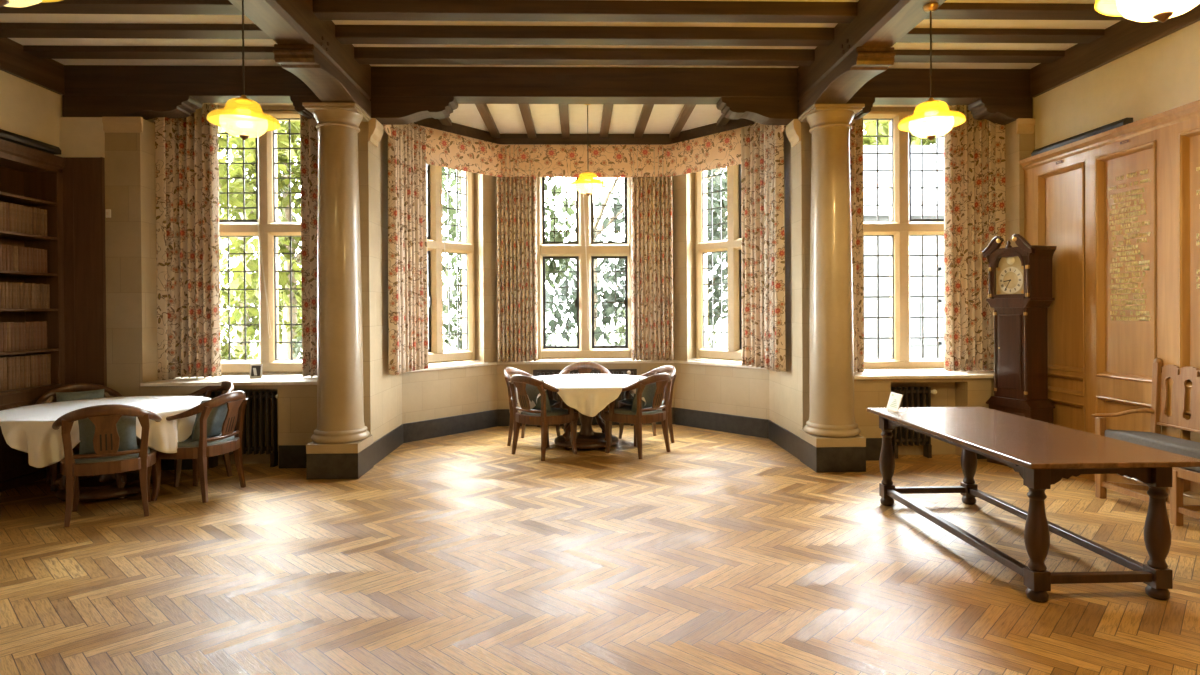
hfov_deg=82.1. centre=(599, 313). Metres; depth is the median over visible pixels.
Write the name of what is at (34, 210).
book
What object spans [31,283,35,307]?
book
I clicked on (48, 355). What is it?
book
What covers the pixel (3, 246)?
book
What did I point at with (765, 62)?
ceiling
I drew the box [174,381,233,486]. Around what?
chair
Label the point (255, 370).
picture
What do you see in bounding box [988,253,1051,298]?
hood
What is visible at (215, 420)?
cushion
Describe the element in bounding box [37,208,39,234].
book
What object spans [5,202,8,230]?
book
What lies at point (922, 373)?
windowsill
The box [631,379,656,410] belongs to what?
cushion
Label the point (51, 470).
chair
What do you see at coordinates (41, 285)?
book
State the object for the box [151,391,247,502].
chair
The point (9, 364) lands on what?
book
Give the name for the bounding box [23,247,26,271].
book
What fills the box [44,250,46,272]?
book
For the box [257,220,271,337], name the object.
cord
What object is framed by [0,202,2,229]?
book
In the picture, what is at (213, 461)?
radiator
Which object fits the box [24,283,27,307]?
book
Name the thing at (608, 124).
ceiling
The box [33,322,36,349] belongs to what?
book
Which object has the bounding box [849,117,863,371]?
curtain
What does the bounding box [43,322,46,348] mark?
book
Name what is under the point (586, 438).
round table
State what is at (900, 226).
window
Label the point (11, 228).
book
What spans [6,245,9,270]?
book
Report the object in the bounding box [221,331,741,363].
ground
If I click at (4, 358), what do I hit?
book
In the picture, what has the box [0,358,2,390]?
book
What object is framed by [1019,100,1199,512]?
wood paneling
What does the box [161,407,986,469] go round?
baseboard
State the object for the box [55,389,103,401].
cushion
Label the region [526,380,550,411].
cushion
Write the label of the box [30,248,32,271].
book
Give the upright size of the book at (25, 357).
0.301 m
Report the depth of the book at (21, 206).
6.49 m
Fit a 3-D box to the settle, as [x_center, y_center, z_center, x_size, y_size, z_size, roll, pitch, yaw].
[4.345,0.952,5.030,0.422,1.178,1.516,0,0,-2]
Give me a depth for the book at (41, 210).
6.72 m
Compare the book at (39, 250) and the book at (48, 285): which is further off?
the book at (48, 285)
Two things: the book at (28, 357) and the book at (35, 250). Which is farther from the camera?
the book at (35, 250)
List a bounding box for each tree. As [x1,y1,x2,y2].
[218,121,301,358]
[219,122,301,354]
[442,167,462,361]
[442,175,575,338]
[442,177,594,348]
[546,169,726,345]
[594,167,727,325]
[613,168,726,329]
[863,121,935,144]
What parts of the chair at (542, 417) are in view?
leg, rail, rail, leg, seat frame, seat, leg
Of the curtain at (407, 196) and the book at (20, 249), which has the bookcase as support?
the book at (20, 249)
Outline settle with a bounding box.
[1091,358,1199,525]
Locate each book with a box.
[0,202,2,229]
[0,244,2,269]
[0,322,2,351]
[0,356,19,388]
[0,357,6,390]
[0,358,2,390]
[1,282,4,307]
[2,245,5,269]
[3,202,5,230]
[3,322,6,351]
[4,282,8,307]
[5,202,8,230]
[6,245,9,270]
[7,322,10,351]
[7,357,11,389]
[8,282,11,307]
[9,203,13,231]
[9,245,13,270]
[10,322,14,350]
[11,357,15,389]
[12,283,16,307]
[13,204,16,231]
[13,246,18,270]
[14,322,29,349]
[14,323,18,350]
[15,322,25,349]
[16,355,37,385]
[17,205,20,232]
[17,283,19,307]
[18,246,22,270]
[19,283,24,307]
[19,323,22,350]
[20,205,24,232]
[20,356,23,387]
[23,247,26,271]
[23,354,46,384]
[24,206,28,233]
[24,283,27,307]
[24,356,27,387]
[26,247,29,271]
[27,356,29,386]
[28,207,32,233]
[28,283,30,307]
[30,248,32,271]
[30,322,32,349]
[30,356,33,386]
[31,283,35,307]
[32,207,36,234]
[33,248,37,271]
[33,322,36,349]
[36,284,39,307]
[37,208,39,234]
[37,322,40,348]
[37,355,40,385]
[38,249,40,272]
[40,209,43,235]
[40,284,43,308]
[40,322,43,348]
[40,355,43,384]
[41,249,44,272]
[43,284,46,308]
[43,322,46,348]
[44,210,46,235]
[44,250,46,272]
[47,284,49,308]
[47,354,50,384]
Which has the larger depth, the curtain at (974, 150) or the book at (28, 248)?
the curtain at (974, 150)
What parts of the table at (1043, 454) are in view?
leg, leg, leg, leg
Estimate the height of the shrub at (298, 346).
2.040 m
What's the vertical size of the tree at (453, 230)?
8.088 m
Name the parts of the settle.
leg, arm, post, leg, rail, backrest, seat rail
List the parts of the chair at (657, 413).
leg, seat frame, seat, leg, leg, rail, rail, leg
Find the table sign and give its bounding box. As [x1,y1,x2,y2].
[882,392,905,411]
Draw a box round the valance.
[383,125,785,177]
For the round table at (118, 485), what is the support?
on the floor
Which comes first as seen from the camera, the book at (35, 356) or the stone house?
the book at (35, 356)
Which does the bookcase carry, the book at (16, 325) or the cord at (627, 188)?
the book at (16, 325)
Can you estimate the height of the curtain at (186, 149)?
2.951 m
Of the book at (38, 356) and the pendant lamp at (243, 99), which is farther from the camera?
the book at (38, 356)
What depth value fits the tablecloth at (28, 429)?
5.67 m
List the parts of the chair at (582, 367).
seat frame, rail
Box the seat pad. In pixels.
[1105,429,1199,471]
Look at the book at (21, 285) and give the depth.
6.47 m
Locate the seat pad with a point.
(1171, 444)
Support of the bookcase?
on the floor
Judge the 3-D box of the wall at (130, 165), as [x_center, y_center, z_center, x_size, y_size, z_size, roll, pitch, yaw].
[-0.466,-0.548,8.514,10.630,4.200,2.885,0,0,-2]
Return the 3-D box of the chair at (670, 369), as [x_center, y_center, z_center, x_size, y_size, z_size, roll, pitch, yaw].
[0.597,1.094,8.397,0.641,0.911,0.707,-1,0,-21]
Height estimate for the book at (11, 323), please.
0.267 m
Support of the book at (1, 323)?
on the bookcase
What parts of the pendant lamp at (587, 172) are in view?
cord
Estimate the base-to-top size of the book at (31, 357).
0.298 m
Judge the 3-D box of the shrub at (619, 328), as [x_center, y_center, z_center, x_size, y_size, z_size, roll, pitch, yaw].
[1.073,0.850,13.038,1.985,2.059,1.885,0,0,-17]
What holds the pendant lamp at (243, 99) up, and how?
hanging from the ceiling at (765, 62)
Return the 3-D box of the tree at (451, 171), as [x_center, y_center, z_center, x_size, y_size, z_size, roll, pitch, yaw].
[-5.431,-3.024,22.502,6.402,9.787,7.305,0,0,-2]
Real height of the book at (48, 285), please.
0.237 m
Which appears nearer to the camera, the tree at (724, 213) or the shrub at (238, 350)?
the shrub at (238, 350)
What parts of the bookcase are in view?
door panel, shelf, shelf, shelf, shelf, cupboard door, shelf, shelf, cornice, panel, panel moulding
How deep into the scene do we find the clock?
6.79 m
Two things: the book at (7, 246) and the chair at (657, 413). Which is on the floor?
the chair at (657, 413)
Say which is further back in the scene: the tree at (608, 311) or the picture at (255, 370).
the tree at (608, 311)
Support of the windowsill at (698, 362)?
attached to the wall at (130, 165)
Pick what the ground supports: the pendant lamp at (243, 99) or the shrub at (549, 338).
the shrub at (549, 338)
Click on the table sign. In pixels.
(895, 399)
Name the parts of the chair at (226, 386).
leg, rail, leg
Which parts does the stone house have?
pane, pane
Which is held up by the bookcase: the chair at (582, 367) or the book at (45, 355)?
the book at (45, 355)
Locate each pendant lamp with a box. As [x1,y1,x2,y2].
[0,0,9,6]
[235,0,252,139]
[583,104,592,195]
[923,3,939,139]
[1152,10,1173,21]
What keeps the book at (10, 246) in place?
on the bookcase
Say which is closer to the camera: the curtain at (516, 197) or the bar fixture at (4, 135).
the bar fixture at (4, 135)
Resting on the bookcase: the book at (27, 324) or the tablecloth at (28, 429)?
the book at (27, 324)
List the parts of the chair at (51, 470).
leg, leg, rail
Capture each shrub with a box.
[220,312,258,359]
[289,325,301,358]
[455,328,556,348]
[605,307,719,346]
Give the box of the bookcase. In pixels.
[0,139,106,491]
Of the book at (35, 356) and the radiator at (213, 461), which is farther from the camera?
the radiator at (213, 461)
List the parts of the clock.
swan moulding, arch moulding, door, panel, throat moulding, moulding, swan moulding, cornice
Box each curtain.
[153,103,220,379]
[300,114,318,377]
[388,123,427,374]
[496,147,537,361]
[631,147,673,360]
[741,122,785,371]
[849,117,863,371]
[944,105,1005,370]
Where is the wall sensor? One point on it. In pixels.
(108, 211)
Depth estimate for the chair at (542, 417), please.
7.41 m
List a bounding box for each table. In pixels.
[53,442,152,500]
[554,408,618,449]
[867,407,1199,602]
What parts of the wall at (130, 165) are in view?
cap moulding, cap moulding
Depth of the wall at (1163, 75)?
6.03 m
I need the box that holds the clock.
[982,234,1056,466]
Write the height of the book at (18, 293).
0.240 m
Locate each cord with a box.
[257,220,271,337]
[440,179,448,309]
[582,188,589,330]
[627,188,630,253]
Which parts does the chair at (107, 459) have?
leg, leg, rail, rail, seat frame, seat, leg, leg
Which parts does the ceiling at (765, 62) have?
wall plate, wall plate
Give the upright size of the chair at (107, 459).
0.911 m
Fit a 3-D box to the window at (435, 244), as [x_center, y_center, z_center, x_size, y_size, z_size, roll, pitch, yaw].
[-2.151,-0.752,8.973,0.195,2.795,1.245,0,0,40]
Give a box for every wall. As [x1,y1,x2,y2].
[0,70,61,155]
[59,103,1034,467]
[1033,21,1199,149]
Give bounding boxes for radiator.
[209,391,277,467]
[533,369,636,426]
[891,386,936,458]
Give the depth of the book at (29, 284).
6.57 m
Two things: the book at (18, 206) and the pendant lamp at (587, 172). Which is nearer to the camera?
the book at (18, 206)
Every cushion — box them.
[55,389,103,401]
[78,416,137,454]
[191,400,227,441]
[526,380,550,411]
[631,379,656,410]
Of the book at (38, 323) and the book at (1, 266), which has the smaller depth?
the book at (1, 266)
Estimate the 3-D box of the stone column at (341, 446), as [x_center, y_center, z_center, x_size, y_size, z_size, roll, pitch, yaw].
[-2.568,-0.215,6.794,0.550,3.579,0.550,0,0,-2]
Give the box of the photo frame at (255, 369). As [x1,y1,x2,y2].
[249,364,262,377]
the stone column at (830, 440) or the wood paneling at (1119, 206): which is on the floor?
the stone column at (830, 440)
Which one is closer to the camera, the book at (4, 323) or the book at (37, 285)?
the book at (4, 323)
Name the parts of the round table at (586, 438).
scroll leg, scroll leg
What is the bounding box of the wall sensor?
[105,209,110,217]
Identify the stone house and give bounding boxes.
[725,123,943,357]
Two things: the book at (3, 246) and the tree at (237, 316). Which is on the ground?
the tree at (237, 316)
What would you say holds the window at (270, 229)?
in the wall at (130, 165)
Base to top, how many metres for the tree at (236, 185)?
8.876 m
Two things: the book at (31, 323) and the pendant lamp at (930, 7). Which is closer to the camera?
the pendant lamp at (930, 7)
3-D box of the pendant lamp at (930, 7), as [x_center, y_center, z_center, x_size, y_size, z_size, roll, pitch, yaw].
[2.352,-1.710,4.894,0.440,0.955,0.440,0,0,-2]
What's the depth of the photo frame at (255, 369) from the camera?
7.39 m
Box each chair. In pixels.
[35,383,122,490]
[52,404,161,526]
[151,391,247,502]
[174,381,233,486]
[504,367,560,446]
[509,374,577,460]
[559,362,610,423]
[604,373,671,458]
[618,365,675,442]
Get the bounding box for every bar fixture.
[0,129,60,154]
[1031,118,1132,156]
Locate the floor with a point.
(717, 553)
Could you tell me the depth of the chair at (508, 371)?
8.24 m
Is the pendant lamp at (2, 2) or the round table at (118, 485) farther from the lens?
the round table at (118, 485)
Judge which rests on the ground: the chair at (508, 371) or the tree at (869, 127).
the tree at (869, 127)
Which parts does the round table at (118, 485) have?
scroll leg, scroll leg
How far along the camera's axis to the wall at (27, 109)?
6.56 m
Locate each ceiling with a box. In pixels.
[0,0,1199,124]
[414,104,753,144]
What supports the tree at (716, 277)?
on the ground
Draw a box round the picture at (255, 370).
[251,366,260,375]
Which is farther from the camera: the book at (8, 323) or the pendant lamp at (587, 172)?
the pendant lamp at (587, 172)
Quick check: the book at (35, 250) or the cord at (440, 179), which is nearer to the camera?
the book at (35, 250)
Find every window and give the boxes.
[218,110,301,373]
[426,164,474,363]
[537,177,631,359]
[695,164,741,360]
[863,111,943,368]
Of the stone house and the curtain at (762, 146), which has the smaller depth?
the curtain at (762, 146)
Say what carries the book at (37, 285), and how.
on the bookcase
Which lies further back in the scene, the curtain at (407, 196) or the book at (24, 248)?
the curtain at (407, 196)
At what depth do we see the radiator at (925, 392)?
7.32 m
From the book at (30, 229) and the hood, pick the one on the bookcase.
the book at (30, 229)
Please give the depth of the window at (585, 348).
9.71 m
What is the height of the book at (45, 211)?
0.266 m
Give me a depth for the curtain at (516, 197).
9.33 m
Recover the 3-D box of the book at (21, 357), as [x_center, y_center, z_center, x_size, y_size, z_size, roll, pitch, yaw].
[-5.528,0.552,6.479,0.202,0.300,0.049,0,0,-2]
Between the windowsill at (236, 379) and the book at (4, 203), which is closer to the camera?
the book at (4, 203)
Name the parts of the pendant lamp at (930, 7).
cord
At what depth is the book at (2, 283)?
6.26 m
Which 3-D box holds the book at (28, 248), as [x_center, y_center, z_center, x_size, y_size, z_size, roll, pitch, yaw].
[-5.535,-0.512,6.560,0.202,0.237,0.039,0,0,-2]
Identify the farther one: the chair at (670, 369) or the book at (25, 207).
the chair at (670, 369)
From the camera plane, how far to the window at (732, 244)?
9.23 m
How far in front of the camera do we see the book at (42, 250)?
6.73 m
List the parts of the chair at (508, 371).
leg, rail, leg, seat frame, leg, seat, leg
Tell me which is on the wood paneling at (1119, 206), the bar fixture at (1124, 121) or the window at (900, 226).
the bar fixture at (1124, 121)
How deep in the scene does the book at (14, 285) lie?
6.39 m
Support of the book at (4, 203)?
on the bookcase
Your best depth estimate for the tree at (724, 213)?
31.07 m
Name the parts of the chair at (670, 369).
leg, seat frame, seat, leg, rail, leg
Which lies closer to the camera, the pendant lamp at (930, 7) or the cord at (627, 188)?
the pendant lamp at (930, 7)
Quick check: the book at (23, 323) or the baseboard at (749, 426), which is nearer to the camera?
the book at (23, 323)
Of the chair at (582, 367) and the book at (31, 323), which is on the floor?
the chair at (582, 367)
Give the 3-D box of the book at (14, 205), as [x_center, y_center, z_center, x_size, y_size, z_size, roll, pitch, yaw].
[-5.536,-0.885,6.409,0.202,0.265,0.042,0,0,-2]
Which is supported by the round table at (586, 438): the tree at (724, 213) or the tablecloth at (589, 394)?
the tablecloth at (589, 394)
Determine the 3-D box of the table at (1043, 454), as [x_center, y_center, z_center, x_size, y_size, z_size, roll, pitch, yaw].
[2.723,1.168,4.679,0.970,0.772,2.075,0,0,-2]
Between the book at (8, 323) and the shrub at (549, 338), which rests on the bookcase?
the book at (8, 323)
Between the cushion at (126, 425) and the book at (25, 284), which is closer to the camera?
the cushion at (126, 425)
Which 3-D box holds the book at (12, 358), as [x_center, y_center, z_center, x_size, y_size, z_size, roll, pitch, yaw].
[-5.525,0.553,6.378,0.202,0.299,0.046,0,0,-2]
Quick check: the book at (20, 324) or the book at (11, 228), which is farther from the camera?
the book at (20, 324)
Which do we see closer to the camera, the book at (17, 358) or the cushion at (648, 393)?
the book at (17, 358)
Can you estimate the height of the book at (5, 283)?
0.242 m
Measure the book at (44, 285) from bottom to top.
0.237 m
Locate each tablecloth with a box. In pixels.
[0,395,210,467]
[511,374,651,416]
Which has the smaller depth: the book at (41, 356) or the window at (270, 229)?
the book at (41, 356)
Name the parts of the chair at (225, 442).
leg, leg, seat frame, leg, rail, seat, rail, leg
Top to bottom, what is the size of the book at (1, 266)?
0.235 m
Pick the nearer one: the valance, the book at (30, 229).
the book at (30, 229)
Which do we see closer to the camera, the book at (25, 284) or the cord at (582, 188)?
the book at (25, 284)
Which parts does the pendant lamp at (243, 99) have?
cord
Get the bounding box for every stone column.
[302,102,373,479]
[798,104,865,472]
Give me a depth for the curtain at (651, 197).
9.38 m
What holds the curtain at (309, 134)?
hanging from the wall at (130, 165)
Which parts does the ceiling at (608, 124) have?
cornice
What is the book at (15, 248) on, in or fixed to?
on the bookcase
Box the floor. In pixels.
[0,424,1199,674]
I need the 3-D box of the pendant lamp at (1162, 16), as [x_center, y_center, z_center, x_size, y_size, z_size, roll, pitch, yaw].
[2.213,-1.660,2.709,0.440,1.025,0.440,0,0,-2]
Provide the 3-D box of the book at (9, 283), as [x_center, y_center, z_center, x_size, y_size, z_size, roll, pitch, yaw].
[-5.535,-0.167,6.353,0.202,0.240,0.037,0,0,-2]
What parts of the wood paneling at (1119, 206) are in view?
panel, panel, panel, panel, panel, panel, panel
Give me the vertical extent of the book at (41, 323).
0.265 m
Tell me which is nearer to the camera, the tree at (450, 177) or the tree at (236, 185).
the tree at (236, 185)
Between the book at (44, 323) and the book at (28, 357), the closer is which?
the book at (28, 357)

